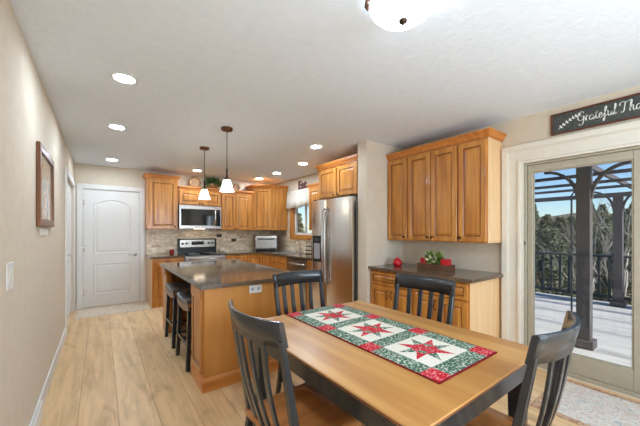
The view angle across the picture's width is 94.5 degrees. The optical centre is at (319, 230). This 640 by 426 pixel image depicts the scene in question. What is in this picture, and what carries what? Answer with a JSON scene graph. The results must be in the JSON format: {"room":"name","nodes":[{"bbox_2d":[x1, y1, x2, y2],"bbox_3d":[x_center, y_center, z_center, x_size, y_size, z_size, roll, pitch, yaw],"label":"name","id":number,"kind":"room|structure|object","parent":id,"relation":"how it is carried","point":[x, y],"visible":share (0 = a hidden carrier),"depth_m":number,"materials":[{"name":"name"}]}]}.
{"room":"eat-in kitchen","nodes":[
{"label":"eat-in kitchen","id":0,"kind":"room"},
{"bbox_2d":[0,0,73,425],"bbox_3d":[-1.410,0.090,1.183,0.140,2.440,9.180,0,0,-36],"label":"wall","id":1,"kind":"structure","parent":0,"point":[32,312],"depth_m":1.73,"materials":[{"name":"beige paint"}]},
{"bbox_2d":[6,262,13,291],"bbox_3d":[-1.506,0.220,1.439,0.010,0.130,0.125,0,0,-36],"label":"light switch","id":2,"kind":"object","parent":1,"relation":"attached to","point":[10,266],"visible":1,"depth_m":1.42,"materials":[{"name":"white paint"}]},
{"bbox_2d":[32,401,42,425],"bbox_3d":[-1.829,1.254,1.906,0.018,0.107,0.480,0,0,-36],"label":"air vent","id":3,"kind":"object","parent":1,"relation":"in","point":[37,420],"visible":1,"depth_m":1.97,"materials":[{"name":"white paint"}]},
{"bbox_2d":[39,228,47,235],"bbox_3d":[-2.138,0.007,2.293,0.008,0.055,0.370,0,0,-36],"label":"wall plaque","id":4,"kind":"object","parent":1,"relation":"attached to","point":[42,231],"visible":1,"depth_m":2.25,"materials":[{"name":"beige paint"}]},
{"bbox_2d":[36,141,53,226],"bbox_3d":[-2.165,-0.328,2.342,0.024,0.585,0.760,0,0,-36],"label":"framed picture","id":5,"kind":"object","parent":1,"relation":"attached to","point":[44,162],"visible":1,"depth_m":2.25,"materials":[{"name":"brown wood"}]},
{"bbox_2d":[42,155,51,219],"bbox_3d":[-2.169,-0.328,2.339,0.010,0.475,0.650,0,0,-36],"label":"print","id":6,"kind":"object","parent":5,"relation":"attached to","point":[46,162],"depth_m":2.35},
{"bbox_2d":[29,328,65,425],"bbox_3d":[-0.890,1.255,0.610,0.014,0.110,7.640,0,0,-36],"label":"baseboard","id":7,"kind":"structure","parent":1,"relation":"attached to","point":[43,394],"depth_m":2.52,"materials":[{"name":"white paint"}]},
{"bbox_2d":[67,183,70,320],"bbox_3d":[-3.636,0.297,4.267,0.070,2.005,1.314,0,0,-36],"label":"door","id":8,"kind":"structure","parent":1,"relation":"in","point":[68,185],"depth_m":4.42,"materials":[{"name":"white paint"}]},
{"bbox_2d":[65,166,74,335],"bbox_3d":[-3.610,0.253,4.289,0.018,2.115,1.500,0,0,-36],"label":"trim","id":9,"kind":"structure","parent":1,"relation":"attached to","point":[67,173],"depth_m":3.69,"materials":[{"name":"white paint"}]},
{"bbox_2d":[74,163,274,302],"bbox_3d":[-2.631,0.090,6.077,4.000,2.440,0.140,0,0,-36],"label":"wall","id":10,"kind":"structure","parent":0,"point":[83,173],"depth_m":5.27,"materials":[{"name":"beige paint"}]},
{"bbox_2d":[83,189,138,307],"bbox_3d":[-3.666,0.297,5.224,0.820,2.010,0.094,0,0,-36],"label":"door","id":11,"kind":"structure","parent":10,"relation":"in","point":[110,218],"depth_m":5.21,"materials":[{"name":"white paint"}]},
{"bbox_2d":[77,183,144,309],"bbox_3d":[-3.699,0.258,5.275,0.982,2.105,0.158,0,0,-36],"label":"trim","id":12,"kind":"structure","parent":10,"relation":"attached to","point":[80,187],"depth_m":5.14,"materials":[{"name":"white paint"}]},
{"bbox_2d":[142,173,180,228],"bbox_3d":[-2.949,-0.525,5.516,0.586,0.990,0.380,0,0,-36],"label":"upper cabinet","id":13,"kind":"object","parent":10,"relation":"attached to","point":[161,191],"visible":1,"depth_m":5.38,"materials":[{"name":"brown wood"}]},
{"bbox_2d":[178,185,220,206],"bbox_3d":[-2.423,-0.673,5.905,0.800,0.355,0.380,0,0,-36],"label":"upper cabinet","id":14,"kind":"object","parent":10,"relation":"attached to","point":[187,195],"visible":0.89,"depth_m":5.74,"materials":[{"name":"brown wood"}]},
{"bbox_2d":[189,177,200,186],"bbox_3d":[-2.513,-0.971,5.926,0.230,0.234,0.099,0,0,-36],"label":"decorative plate","id":15,"kind":"object","parent":14,"relation":"on","point":[193,181],"visible":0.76,"depth_m":5.91,"materials":[{"name":"ceramic"}]},
{"bbox_2d":[178,205,220,228],"bbox_3d":[-2.403,-0.266,5.877,0.784,0.449,0.445,0,0,-36],"label":"microwave","id":16,"kind":"object","parent":14,"relation":"attached to","point":[189,216],"visible":0.92,"depth_m":5.72,"materials":[{"name":"silver metal"}]},
{"bbox_2d":[203,177,222,188],"bbox_3d":[-2.191,-0.994,6.082,0.420,0.281,0.327,0,0,-36],"label":"potted plant","id":17,"kind":"object","parent":14,"relation":"on","point":[217,183],"visible":0.99,"depth_m":6.02,"materials":[{"name":"green plant"}]},
{"bbox_2d":[209,184,217,188],"bbox_3d":[-2.195,-0.903,6.076,0.210,0.100,0.210,0,0,-36],"label":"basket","id":18,"kind":"object","parent":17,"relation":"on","point":[215,186],"depth_m":6.00,"materials":[{"name":"wicker"}]},
{"bbox_2d":[147,229,273,253],"bbox_3d":[-2.166,0.194,6.329,2.657,0.488,0.008,0,0,-36],"label":"backsplash","id":19,"kind":"structure","parent":10,"relation":"attached to","point":[159,241],"depth_m":6.14,"materials":[{"name":"tile"}]},
{"bbox_2d":[216,190,253,229],"bbox_3d":[-1.817,-0.433,6.353,0.700,0.836,0.380,0,0,-36],"label":"upper cabinet","id":20,"kind":"object","parent":10,"relation":"attached to","point":[236,206],"visible":0.97,"depth_m":6.22,"materials":[{"name":"brown wood"}]},
{"bbox_2d":[233,184,239,189],"bbox_3d":[-1.827,-0.941,6.437,0.170,0.175,0.094,0,0,-36],"label":"decorative plate","id":21,"kind":"object","parent":20,"relation":"on","point":[235,186],"visible":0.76,"depth_m":6.43,"materials":[{"name":"ceramic"}]},
{"bbox_2d":[246,184,288,229],"bbox_3d":[-1.192,-0.508,6.638,0.736,0.986,0.667,0,0,-36],"label":"upper cabinet","id":22,"kind":"object","parent":10,"relation":"attached to","point":[270,212],"visible":1,"depth_m":6.42,"materials":[{"name":"brown wood"}]},
{"bbox_2d":[10,0,639,183],"bbox_3d":[0.041,-1.190,2.382,4.220,0.120,9.780,0,0,-36],"label":"ceiling","id":23,"kind":"structure","parent":0,"point":[288,77],"depth_m":2.08,"materials":[{"name":"paint"}]},
{"bbox_2d":[107,124,126,129],"bbox_3d":[-2.201,-1.126,3.210,0.174,0.006,0.174,0,0,-36],"label":"recessed light","id":24,"kind":"object","parent":23,"relation":"in","point":[114,126],"visible":1,"depth_m":3.19,"materials":[{"name":"white paint"}]},
{"bbox_2d":[110,72,137,84],"bbox_3d":[-1.446,-1.126,2.189,0.174,0.006,0.174,0,0,-36],"label":"recessed light","id":25,"kind":"object","parent":23,"relation":"in","point":[121,77],"visible":1,"depth_m":2.18,"materials":[{"name":"white paint"}]},
{"bbox_2d":[199,146,209,198],"bbox_3d":[-1.563,-0.782,4.006,0.152,0.694,0.152,0,0,-36],"label":"pendant light","id":26,"kind":"object","parent":23,"relation":"hanging from","point":[204,193],"visible":1,"depth_m":3.98,"materials":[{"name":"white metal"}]},
{"bbox_2d":[220,126,233,191],"bbox_3d":[-1.021,-0.782,3.250,0.152,0.694,0.152,0,0,-36],"label":"pendant light","id":27,"kind":"object","parent":23,"relation":"hanging from","point":[226,186],"visible":1,"depth_m":3.21,"materials":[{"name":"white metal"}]},
{"bbox_2d":[310,145,322,148],"bbox_3d":[-0.052,-1.126,3.954,0.174,0.006,0.174,0,0,-36],"label":"recessed light","id":28,"kind":"object","parent":23,"relation":"in","point":[311,146],"visible":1,"depth_m":3.94,"materials":[{"name":"white paint"}]},
{"bbox_2d":[364,0,437,30],"bbox_3d":[0.404,-1.045,1.385,0.329,0.170,0.335,0,0,-36],"label":"ceiling light","id":29,"kind":"object","parent":23,"relation":"attached to","point":[391,15],"visible":1,"depth_m":1.37,"materials":[{"name":"frosted white glass"},{"name":"dark bronze"}]},
{"bbox_2d":[40,301,639,425],"bbox_3d":[0.017,1.360,2.364,4.160,0.100,9.780,0,0,-36],"label":"floor","id":30,"kind":"structure","parent":0,"point":[120,369],"depth_m":2.51,"materials":[{"name":"brown wood"}]},
{"bbox_2d":[75,302,150,318],"bbox_3d":[-3.412,1.306,4.914,0.990,0.006,0.600,0,0,-36],"label":"door mat","id":31,"kind":"object","parent":30,"relation":"on","point":[86,313],"visible":1,"depth_m":4.85,"materials":[{"name":"fabric"}]},
{"bbox_2d":[147,257,183,307],"bbox_3d":[-2.828,0.892,5.419,0.509,0.835,0.680,0,0,-36],"label":"base cabinet","id":32,"kind":"object","parent":30,"relation":"on","point":[154,270],"visible":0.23,"depth_m":5.09,"materials":[{"name":"brown wood"}]},
{"bbox_2d":[146,253,184,258],"bbox_3d":[-2.839,0.455,5.414,0.536,0.034,0.661,0,0,-36],"label":"countertop","id":33,"kind":"structure","parent":32,"relation":"on","point":[175,255],"depth_m":5.29,"materials":[{"name":"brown stone"}]},
{"bbox_2d":[164,281,190,348],"bbox_3d":[-1.613,0.978,3.608,0.434,0.666,0.486,0,0,-36],"label":"bar stool","id":34,"kind":"object","parent":30,"relation":"on","point":[172,287],"visible":0.54,"depth_m":3.47,"materials":[{"name":"black paint"}]},
{"bbox_2d":[175,290,191,371],"bbox_3d":[-1.211,0.978,3.066,0.434,0.666,0.486,0,0,-36],"label":"bar stool","id":35,"kind":"object","parent":30,"relation":"on","point":[184,298],"visible":0.47,"depth_m":2.89,"materials":[{"name":"black paint"}]},
{"bbox_2d":[177,238,225,261],"bbox_3d":[-2.299,0.732,5.765,0.742,1.155,0.722,0,0,-36],"label":"range","id":36,"kind":"object","parent":30,"relation":"on","point":[203,249],"visible":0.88,"depth_m":5.87,"materials":[{"name":"silver glass"}]},
{"bbox_2d":[178,251,225,255],"bbox_3d":[-2.301,0.438,5.768,0.742,0.018,0.605,0,0,-36],"label":"cooktop","id":37,"kind":"object","parent":36,"relation":"in","point":[186,253],"depth_m":5.66,"materials":[{"name":"black glass"}]},
{"bbox_2d":[185,255,225,261],"bbox_3d":[-2.110,0.777,5.510,0.722,0.625,0.086,0,0,-36],"label":"oven","id":38,"kind":"object","parent":36,"relation":"in","point":[188,258],"depth_m":5.48,"materials":[{"name":"silver metal"}]},
{"bbox_2d":[162,267,300,393],"bbox_3d":[-1.144,0.892,3.474,0.994,0.836,1.993,0,0,-36],"label":"kitchen island","id":39,"kind":"object","parent":30,"relation":"on","point":[215,365],"visible":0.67,"depth_m":2.52,"materials":[{"name":"brown wood"}]},
{"bbox_2d":[160,259,289,289],"bbox_3d":[-1.141,0.455,3.484,1.030,0.034,2.050,0,0,-36],"label":"island countertop","id":40,"kind":"structure","parent":39,"relation":"on","point":[212,274],"depth_m":3.12,"materials":[{"name":"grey stone"}]},
{"bbox_2d":[249,284,261,293],"bbox_3d":[-0.580,0.520,2.664,0.120,0.072,0.008,0,0,-36],"label":"outlet","id":41,"kind":"object","parent":39,"relation":"attached to","point":[252,288],"visible":1,"depth_m":2.66,"materials":[{"name":"white paint"}]},
{"bbox_2d":[226,254,245,261],"bbox_3d":[-1.849,0.892,6.143,0.420,0.835,0.680,0,0,-36],"label":"base cabinet","id":42,"kind":"object","parent":30,"relation":"on","point":[242,257],"visible":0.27,"depth_m":5.92,"materials":[{"name":"brown wood"}]},
{"bbox_2d":[246,254,269,265],"bbox_3d":[-1.196,0.892,6.440,0.978,0.835,0.979,0,0,-36],"label":"base cabinet","id":43,"kind":"object","parent":30,"relation":"on","point":[261,259],"visible":0.16,"depth_m":6.12,"materials":[{"name":"brown wood"}]},
{"bbox_2d":[219,250,311,260],"bbox_3d":[-0.868,0.455,5.633,1.394,0.034,2.650,0,0,-36],"label":"countertop","id":44,"kind":"structure","parent":43,"relation":"on","point":[268,252],"depth_m":5.94,"materials":[{"name":"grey stone"}]},
{"bbox_2d":[255,235,276,250],"bbox_3d":[-1.197,0.270,6.576,0.470,0.335,0.308,0,0,-11],"label":"toaster oven","id":45,"kind":"object","parent":44,"relation":"on","point":[261,242],"visible":0.98,"depth_m":6.46,"materials":[{"name":"silver metal"}]},
{"bbox_2d":[276,252,304,254],"bbox_3d":[-0.599,0.435,5.802,0.400,0.004,0.600,0,0,-36],"label":"sink","id":46,"kind":"object","parent":44,"relation":"in","point":[286,253],"visible":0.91,"depth_m":5.74,"materials":[{"name":"silver metal"}]},
{"bbox_2d":[281,252,302,253],"bbox_3d":[-0.599,0.437,5.802,0.360,0.002,0.560,0,0,-36],"label":"basin","id":47,"kind":"object","parent":46,"relation":"in","point":[281,252],"depth_m":5.74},
{"bbox_2d":[305,239,311,253],"bbox_3d":[-0.208,0.288,5.593,0.150,0.301,0.187,0,0,-36],"label":"rack","id":48,"kind":"object","parent":44,"relation":"on","point":[306,250],"visible":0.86,"depth_m":5.54,"materials":[{"name":"black plastic"}]},
{"bbox_2d":[269,255,286,269],"bbox_3d":[-0.571,0.892,5.845,0.680,0.835,0.720,0,0,-36],"label":"base cabinet","id":49,"kind":"object","parent":30,"relation":"on","point":[279,262],"visible":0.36,"depth_m":5.63,"materials":[{"name":"brown wood"}]},
{"bbox_2d":[228,300,362,425],"bbox_3d":[-0.141,0.824,1.384,0.520,0.978,0.464,0,0,-40],"label":"dining chair","id":50,"kind":"object","parent":30,"relation":"on","point":[302,404],"visible":0.99,"depth_m":1.28,"materials":[{"name":"black wood"}]},
{"bbox_2d":[286,257,306,309],"bbox_3d":[-0.180,0.893,5.285,0.680,0.834,0.632,0,0,-36],"label":"dishwasher","id":51,"kind":"object","parent":30,"relation":"on","point":[293,264],"visible":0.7,"depth_m":4.99,"materials":[{"name":"silver metal"}]},
{"bbox_2d":[273,270,324,394],"bbox_3d":[-0.061,0.824,2.268,0.464,0.978,0.520,0,0,-36],"label":"dining chair","id":52,"kind":"object","parent":30,"relation":"on","point":[290,278],"visible":0.38,"depth_m":2.42,"materials":[{"name":"black paint"}]},
{"bbox_2d":[307,260,311,309],"bbox_3d":[0.118,0.892,4.914,0.680,0.835,0.310,0,0,-36],"label":"base cabinet","id":53,"kind":"object","parent":30,"relation":"on","point":[309,263],"visible":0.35,"depth_m":4.81,"materials":[{"name":"brown wood"}]},
{"bbox_2d":[312,194,357,307],"bbox_3d":[0.415,0.419,4.353,0.830,1.782,0.905,0,0,-36],"label":"refrigerator","id":54,"kind":"object","parent":30,"relation":"on","point":[334,220],"visible":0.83,"depth_m":4.02,"materials":[{"name":"silver metal"}]},
{"bbox_2d":[253,300,528,425],"bbox_3d":[0.310,0.950,1.691,1.030,0.720,1.310,0,0,-36],"label":"dining table","id":55,"kind":"object","parent":30,"relation":"on","point":[376,391],"visible":0.5,"depth_m":1.24,"materials":[{"name":"brown wood"}]},
{"bbox_2d":[285,304,497,383],"bbox_3d":[0.308,0.587,1.761,0.500,0.005,1.185,0,0,-36],"label":"table runner","id":56,"kind":"object","parent":55,"relation":"on","point":[438,358],"visible":1,"depth_m":1.55,"materials":[{"name":"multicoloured fabric"}]},
{"bbox_2d":[371,269,413,314],"bbox_3d":[1.062,0.892,3.640,0.680,0.835,0.628,0,0,-36],"label":"base cabinet","id":57,"kind":"object","parent":30,"relation":"on","point":[382,282],"visible":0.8,"depth_m":3.49,"materials":[{"name":"brown wood"}]},
{"bbox_2d":[393,274,455,324],"bbox_3d":[0.607,0.824,2.029,0.520,0.978,0.464,0,0,-40],"label":"dining chair","id":58,"kind":"object","parent":30,"relation":"on","point":[442,286],"visible":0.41,"depth_m":2.15,"materials":[{"name":"black paint"}]},
{"bbox_2d":[414,278,499,337],"bbox_3d":[1.431,0.892,3.141,0.680,0.835,0.610,0,0,-36],"label":"base cabinet","id":59,"kind":"object","parent":30,"relation":"on","point":[476,305],"visible":0.3,"depth_m":2.88,"materials":[{"name":"brown wood"}]},
{"bbox_2d":[368,263,503,283],"bbox_3d":[1.255,0.455,3.372,0.688,0.034,1.288,0,0,-36],"label":"countertop","id":60,"kind":"structure","parent":59,"relation":"on","point":[459,275],"depth_m":3.12,"materials":[{"name":"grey stone"}]},
{"bbox_2d":[393,257,403,265],"bbox_3d":[0.968,0.382,3.691,0.110,0.111,0.132,0,0,-2],"label":"lidded jar","id":61,"kind":"object","parent":60,"relation":"on","point":[397,261],"visible":0.99,"depth_m":3.66,"materials":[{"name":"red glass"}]},
{"bbox_2d":[417,262,454,271],"bbox_3d":[1.322,0.406,3.392,0.130,0.062,0.400,0,0,-36],"label":"box","id":62,"kind":"object","parent":60,"relation":"on","point":[440,267],"visible":0.92,"depth_m":3.31,"materials":[{"name":"brown wood"}]},
{"bbox_2d":[420,257,427,262],"bbox_3d":[1.245,0.363,3.496,0.084,0.122,0.084,0,0,-36],"label":"candle","id":63,"kind":"object","parent":62,"relation":"in","point":[422,259],"visible":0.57,"depth_m":3.48,"materials":[{"name":"red wax"}]},
{"bbox_2d":[424,250,443,264],"bbox_3d":[1.312,0.320,3.405,0.250,0.209,0.215,0,0,37],"label":"greenery","id":64,"kind":"object","parent":62,"relation":"in","point":[437,256],"visible":0.96,"depth_m":3.37,"materials":[{"name":"green plant"}]},
{"bbox_2d":[441,259,450,265],"bbox_3d":[1.399,0.363,3.287,0.084,0.122,0.084,0,0,-36],"label":"candle","id":65,"kind":"object","parent":62,"relation":"in","point":[447,262],"visible":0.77,"depth_m":3.26,"materials":[{"name":"red wax"}]},
{"bbox_2d":[465,310,580,425],"bbox_3d":[0.750,0.824,1.245,0.464,0.978,0.520,0,0,-40],"label":"dining chair","id":66,"kind":"object","parent":30,"relation":"on","point":[555,349],"visible":0.94,"depth_m":1.00,"materials":[{"name":"black paint"}]},
{"bbox_2d":[530,380,639,425],"bbox_3d":[2.289,1.305,1.849,0.700,0.008,1.450,0,0,-36],"label":"area rug","id":67,"kind":"object","parent":30,"relation":"on","point":[580,404],"visible":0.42,"depth_m":2.18,"materials":[{"name":"fabric"}]},
{"bbox_2d":[358,140,402,302],"bbox_3d":[0.817,0.090,3.948,0.710,2.440,0.155,0,0,-36],"label":"wall partition","id":68,"kind":"structure","parent":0,"point":[374,246],"depth_m":3.76,"materials":[{"name":"beige paint"}]},
{"bbox_2d":[275,85,639,338],"bbox_3d":[1.692,0.090,3.479,0.140,2.440,9.180,0,0,-36],"label":"wall","id":69,"kind":"structure","parent":0,"point":[487,257],"depth_m":3.14,"materials":[{"name":"beige paint"}]},
{"bbox_2d":[274,229,311,252],"bbox_3d":[-0.310,0.194,6.061,0.008,0.488,2.632,0,0,-36],"label":"backsplash","id":70,"kind":"structure","parent":69,"relation":"attached to","point":[284,242],"depth_m":6.58,"materials":[{"name":"tile"}]},
{"bbox_2d":[286,188,308,208],"bbox_3d":[-0.380,-0.667,6.057,0.050,0.378,1.190,0,0,-36],"label":"window valance","id":71,"kind":"object","parent":69,"relation":"attached to","point":[298,198],"visible":0.7,"depth_m":6.17,"materials":[{"name":"white fabric"}]},
{"bbox_2d":[290,207,311,239],"bbox_3d":[-0.307,-0.320,6.148,0.140,1.000,1.010,0,0,-36],"label":"trim","id":72,"kind":"structure","parent":69,"relation":"attached to","point":[292,210],"depth_m":6.46,"materials":[{"name":"brown wood"}]},
{"bbox_2d":[298,181,306,189],"bbox_3d":[-0.362,-0.959,6.121,0.016,0.178,0.309,0,0,-36],"label":"word sign","id":73,"kind":"object","parent":69,"relation":"attached to","point":[303,185],"visible":0.96,"depth_m":6.14,"materials":[{"name":"red paint"}]},
{"bbox_2d":[295,206,311,234],"bbox_3d":[-0.291,-0.320,6.160,0.040,0.806,0.816,0,0,-36],"label":"window","id":74,"kind":"structure","parent":69,"relation":"in","point":[296,233],"depth_m":6.17,"materials":[{"name":"white paint"}]},
{"bbox_2d":[306,182,318,229],"bbox_3d":[0.116,-0.425,5.170,0.380,0.820,0.754,0,0,-36],"label":"upper cabinet","id":75,"kind":"object","parent":69,"relation":"attached to","point":[313,188],"visible":0.19,"depth_m":5.27,"materials":[{"name":"brown wood"}]},
{"bbox_2d":[314,154,357,199],"bbox_3d":[0.481,-0.735,4.386,0.725,0.510,0.938,0,0,-36],"label":"upper cabinet","id":76,"kind":"object","parent":69,"relation":"attached to","point":[338,178],"visible":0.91,"depth_m":4.12,"materials":[{"name":"brown wood"}]},
{"bbox_2d":[388,156,407,240],"bbox_3d":[1.098,-0.403,3.859,0.362,1.045,0.318,0,0,-36],"label":"upper cabinet","id":77,"kind":"object","parent":69,"relation":"attached to","point":[397,168],"visible":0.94,"depth_m":3.75,"materials":[{"name":"brown wood"}]},
{"bbox_2d":[408,144,457,241],"bbox_3d":[1.382,-0.403,3.475,0.362,1.045,0.634,0,0,-36],"label":"upper cabinet","id":78,"kind":"object","parent":69,"relation":"attached to","point":[433,174],"visible":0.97,"depth_m":3.36,"materials":[{"name":"brown wood"}]},
{"bbox_2d":[386,127,506,160],"bbox_3d":[1.392,-0.961,3.466,0.357,0.070,1.301,0,0,-36],"label":"crown molding","id":79,"kind":"structure","parent":78,"relation":"on","point":[490,132],"depth_m":3.17,"materials":[{"name":"brown wood"}]},
{"bbox_2d":[458,137,501,242],"bbox_3d":[1.662,-0.403,3.097,0.362,1.045,0.302,0,0,-36],"label":"upper cabinet","id":80,"kind":"object","parent":69,"relation":"attached to","point":[479,160],"visible":1,"depth_m":2.99,"materials":[{"name":"brown wood"}]},
{"bbox_2d":[502,120,639,399],"bbox_3d":[2.576,0.230,2.250,0.182,2.160,2.124,0,0,-36],"label":"trim","id":81,"kind":"structure","parent":69,"relation":"attached to","point":[624,135],"depth_m":2.93,"materials":[{"name":"beige paint"}]},
{"bbox_2d":[524,146,639,398],"bbox_3d":[2.572,0.321,2.247,0.112,1.965,1.752,0,0,-36],"label":"door","id":82,"kind":"structure","parent":69,"relation":"in","point":[623,379],"depth_m":2.52,"materials":[{"name":"beige wood"}]},
{"bbox_2d":[551,93,639,135],"bbox_3d":[2.394,-0.974,2.393,0.021,0.188,0.860,0,0,-36],"label":"wall sign","id":83,"kind":"object","parent":69,"relation":"attached to","point":[624,108],"visible":1,"depth_m":2.48,"materials":[{"name":"black wood"}]},
{"label":"outside","id":84,"kind":"structure","parent":0,"visible":0},
{"bbox_2d":[535,213,630,304],"bbox_3d":[41.190,1.095,42.919,110.000,12.928,140.000,0,0,-37],"label":"ground","id":85,"kind":"structure","parent":84,"point":[574,214],"depth_m":49.24,"materials":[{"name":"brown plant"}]},
{"bbox_2d":[298,213,304,232],"bbox_3d":[-2.002,1.801,24.045,3.484,6.724,3.436,0,0,11],"label":"pine tree","id":86,"kind":"object","parent":85,"relation":"on","point":[301,227],"visible":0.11,"depth_m":23.79,"materials":[{"name":"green plant"}]},
{"bbox_2d":[535,204,540,228],"bbox_3d":[42.663,-2.083,59.386,3.537,6.922,3.586,0,0,-39],"label":"pine tree","id":87,"kind":"object","parent":85,"relation":"on","point":[536,211],"visible":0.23,"depth_m":58.79,"materials":[{"name":"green plant"}]},
{"bbox_2d":[535,229,545,249],"bbox_3d":[25.910,2.473,34.251,2.833,5.468,2.795,0,0,-10],"label":"pine tree","id":88,"kind":"object","parent":85,"relation":"on","point":[540,232],"visible":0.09,"depth_m":34.34,"materials":[{"name":"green plant"}]},
{"bbox_2d":[536,216,551,242],"bbox_3d":[34.479,0.287,45.235,2.821,5.214,2.994,0,0,21],"label":"pine tree","id":89,"kind":"object","parent":85,"relation":"on","point":[545,221],"visible":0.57,"depth_m":45.05,"materials":[{"name":"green plant"}]},
{"bbox_2d":[535,255,564,295],"bbox_3d":[14.417,4.219,18.977,2.738,5.285,2.701,0,0,-7],"label":"pine tree","id":90,"kind":"object","parent":85,"relation":"on","point":[546,259],"visible":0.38,"depth_m":18.68,"materials":[{"name":"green plant"}]},
{"bbox_2d":[535,228,564,281],"bbox_3d":[18.628,2.636,24.165,2.916,5.706,2.957,0,0,-19],"label":"pine tree","id":91,"kind":"object","parent":85,"relation":"on","point":[551,234],"visible":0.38,"depth_m":24.03,"materials":[{"name":"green plant"}]},
{"bbox_2d":[536,268,575,296],"bbox_3d":[10.774,3.877,13.114,2.039,4.535,2.344,0,0,-40],"label":"bare tree","id":92,"kind":"object","parent":85,"relation":"on","point":[537,279],"visible":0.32,"depth_m":13.48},
{"bbox_2d":[540,241,575,296],"bbox_3d":[16.950,3.392,21.213,2.755,5.391,2.794,0,0,-15],"label":"pine tree","id":93,"kind":"object","parent":85,"relation":"on","point":[560,246],"visible":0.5,"depth_m":20.89,"materials":[{"name":"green plant"}]},
{"bbox_2d":[545,228,575,275],"bbox_3d":[21.205,2.385,27.074,3.111,5.418,2.932,0,0,25],"label":"pine tree","id":94,"kind":"object","parent":85,"relation":"on","point":[558,236],"visible":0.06,"depth_m":26.61,"materials":[{"name":"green plant"}]},
{"bbox_2d":[554,216,570,252],"bbox_3d":[31.843,1.130,39.031,3.157,6.178,3.201,0,0,27],"label":"pine tree","id":95,"kind":"object","parent":85,"relation":"on","point":[564,226],"visible":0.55,"depth_m":38.68,"materials":[{"name":"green plant"}]},
{"bbox_2d":[560,217,570,243],"bbox_3d":[34.966,0.625,42.435,2.808,5.190,2.980,0,0,33],"label":"pine tree","id":96,"kind":"object","parent":85,"relation":"on","point":[567,223],"visible":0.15,"depth_m":42.02,"materials":[{"name":"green plant"}]},
{"bbox_2d":[568,216,575,236],"bbox_3d":[40.627,-0.167,47.722,2.415,4.463,2.563,0,0,12],"label":"pine tree","id":97,"kind":"object","parent":85,"relation":"on","point":[569,219],"visible":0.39,"depth_m":47.36,"materials":[{"name":"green plant"}]},
{"bbox_2d":[536,189,630,291],"bbox_3d":[9.864,1.781,10.900,3.474,6.732,2.640,0,0,-36],"label":"bare tree","id":98,"kind":"object","parent":85,"relation":"on","point":[574,259],"visible":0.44,"depth_m":11.02,"materials":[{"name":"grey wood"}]},
{"bbox_2d":[573,218,604,270],"bbox_3d":[23.526,1.726,26.148,3.066,6.000,3.109,0,0,31],"label":"pine tree","id":99,"kind":"object","parent":85,"relation":"on","point":[594,229],"visible":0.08,"depth_m":25.70,"materials":[{"name":"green plant"}]},
{"bbox_2d":[560,174,631,300],"bbox_3d":[10.395,1.450,10.235,3.860,7.480,2.933,0,0,-36],"label":"bare tree","id":100,"kind":"object","parent":85,"relation":"on","point":[626,276],"visible":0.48,"depth_m":10.30,"materials":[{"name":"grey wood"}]},
{"bbox_2d":[593,212,604,225],"bbox_3d":[39.772,-0.243,41.967,2.589,5.066,2.625,0,0,20],"label":"pine tree","id":101,"kind":"object","parent":85,"relation":"on","point":[601,213],"visible":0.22,"depth_m":41.99,"materials":[{"name":"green plant"}]},
{"bbox_2d":[593,226,612,278],"bbox_3d":[21.954,2.349,22.716,2.853,5.506,2.814,0,0,-43],"label":"pine tree","id":102,"kind":"object","parent":85,"relation":"on","point":[599,246],"visible":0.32,"depth_m":22.73,"materials":[{"name":"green plant"}]},
{"bbox_2d":[593,221,612,261],"bbox_3d":[27.091,1.727,28.141,2.810,5.424,2.772,0,0,14],"label":"pine tree","id":103,"kind":"object","parent":85,"relation":"on","point":[608,223],"visible":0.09,"depth_m":27.95,"materials":[{"name":"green plant"}]},
{"bbox_2d":[596,214,612,241],"bbox_3d":[33.002,1.137,34.331,3.177,6.132,3.134,0,0,39],"label":"pine tree","id":104,"kind":"object","parent":85,"relation":"on","point":[607,218],"visible":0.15,"depth_m":34.11,"materials":[{"name":"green plant"}]},
{"bbox_2d":[597,204,612,225],"bbox_3d":[44.023,-1.329,46.116,3.027,5.842,2.986,0,0,-40],"label":"pine tree","id":105,"kind":"object","parent":85,"relation":"on","point":[603,206],"visible":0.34,"depth_m":45.90,"materials":[{"name":"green plant"}]},
{"bbox_2d":[593,231,631,304],"bbox_3d":[12.200,3.079,11.835,3.176,6.130,3.133,0,0,11],"label":"pine tree","id":106,"kind":"object","parent":85,"relation":"on","point":[603,290],"visible":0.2,"depth_m":11.90,"materials":[{"name":"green plant"}]},
{"bbox_2d":[624,214,631,232],"bbox_3d":[39.613,0.206,38.557,2.854,4.970,2.689,0,0,-30],"label":"pine tree","id":107,"kind":"object","parent":85,"relation":"on","point":[628,215],"visible":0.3,"depth_m":38.13,"materials":[{"name":"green plant"}]},
{"bbox_2d":[624,208,631,230],"bbox_3d":[41.778,-0.536,40.070,2.657,5.200,2.694,0,0,-8],"label":"pine tree","id":108,"kind":"object","parent":85,"relation":"on","point":[626,209],"visible":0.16,"depth_m":39.93,"materials":[{"name":"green plant"}]},
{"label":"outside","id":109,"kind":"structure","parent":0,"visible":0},
{"bbox_2d":[535,292,631,367],"bbox_3d":[3.766,1.470,4.653,4.590,0.120,15.000,0,0,-36],"label":"deck","id":110,"kind":"object","parent":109,"point":[612,326],"visible":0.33,"depth_m":4.46,"materials":[{"name":"wood"}]},
{"bbox_2d":[571,191,575,313],"bbox_3d":[4.363,0.359,5.049,0.060,2.102,0.173,0,0,-36],"label":"pole","id":111,"kind":"object","parent":110,"relation":"on","point":[573,191],"visible":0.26,"depth_m":5.08,"materials":[{"name":"metal"}]},
{"bbox_2d":[535,251,631,300],"bbox_3d":[5.514,0.890,5.947,0.120,0.840,14.000,0,0,-36],"label":"deck railing","id":112,"kind":"object","parent":110,"relation":"on","point":[598,256],"visible":0.37,"depth_m":6.26,"materials":[{"name":"metal"}]},
{"bbox_2d":[535,161,631,350],"bbox_3d":[4.213,0.210,4.965,3.400,2.400,9.400,0,0,-36],"label":"pergola","id":113,"kind":"object","parent":110,"relation":"on","point":[584,188],"visible":0.52,"depth_m":3.61,"materials":[{"name":"wood"}]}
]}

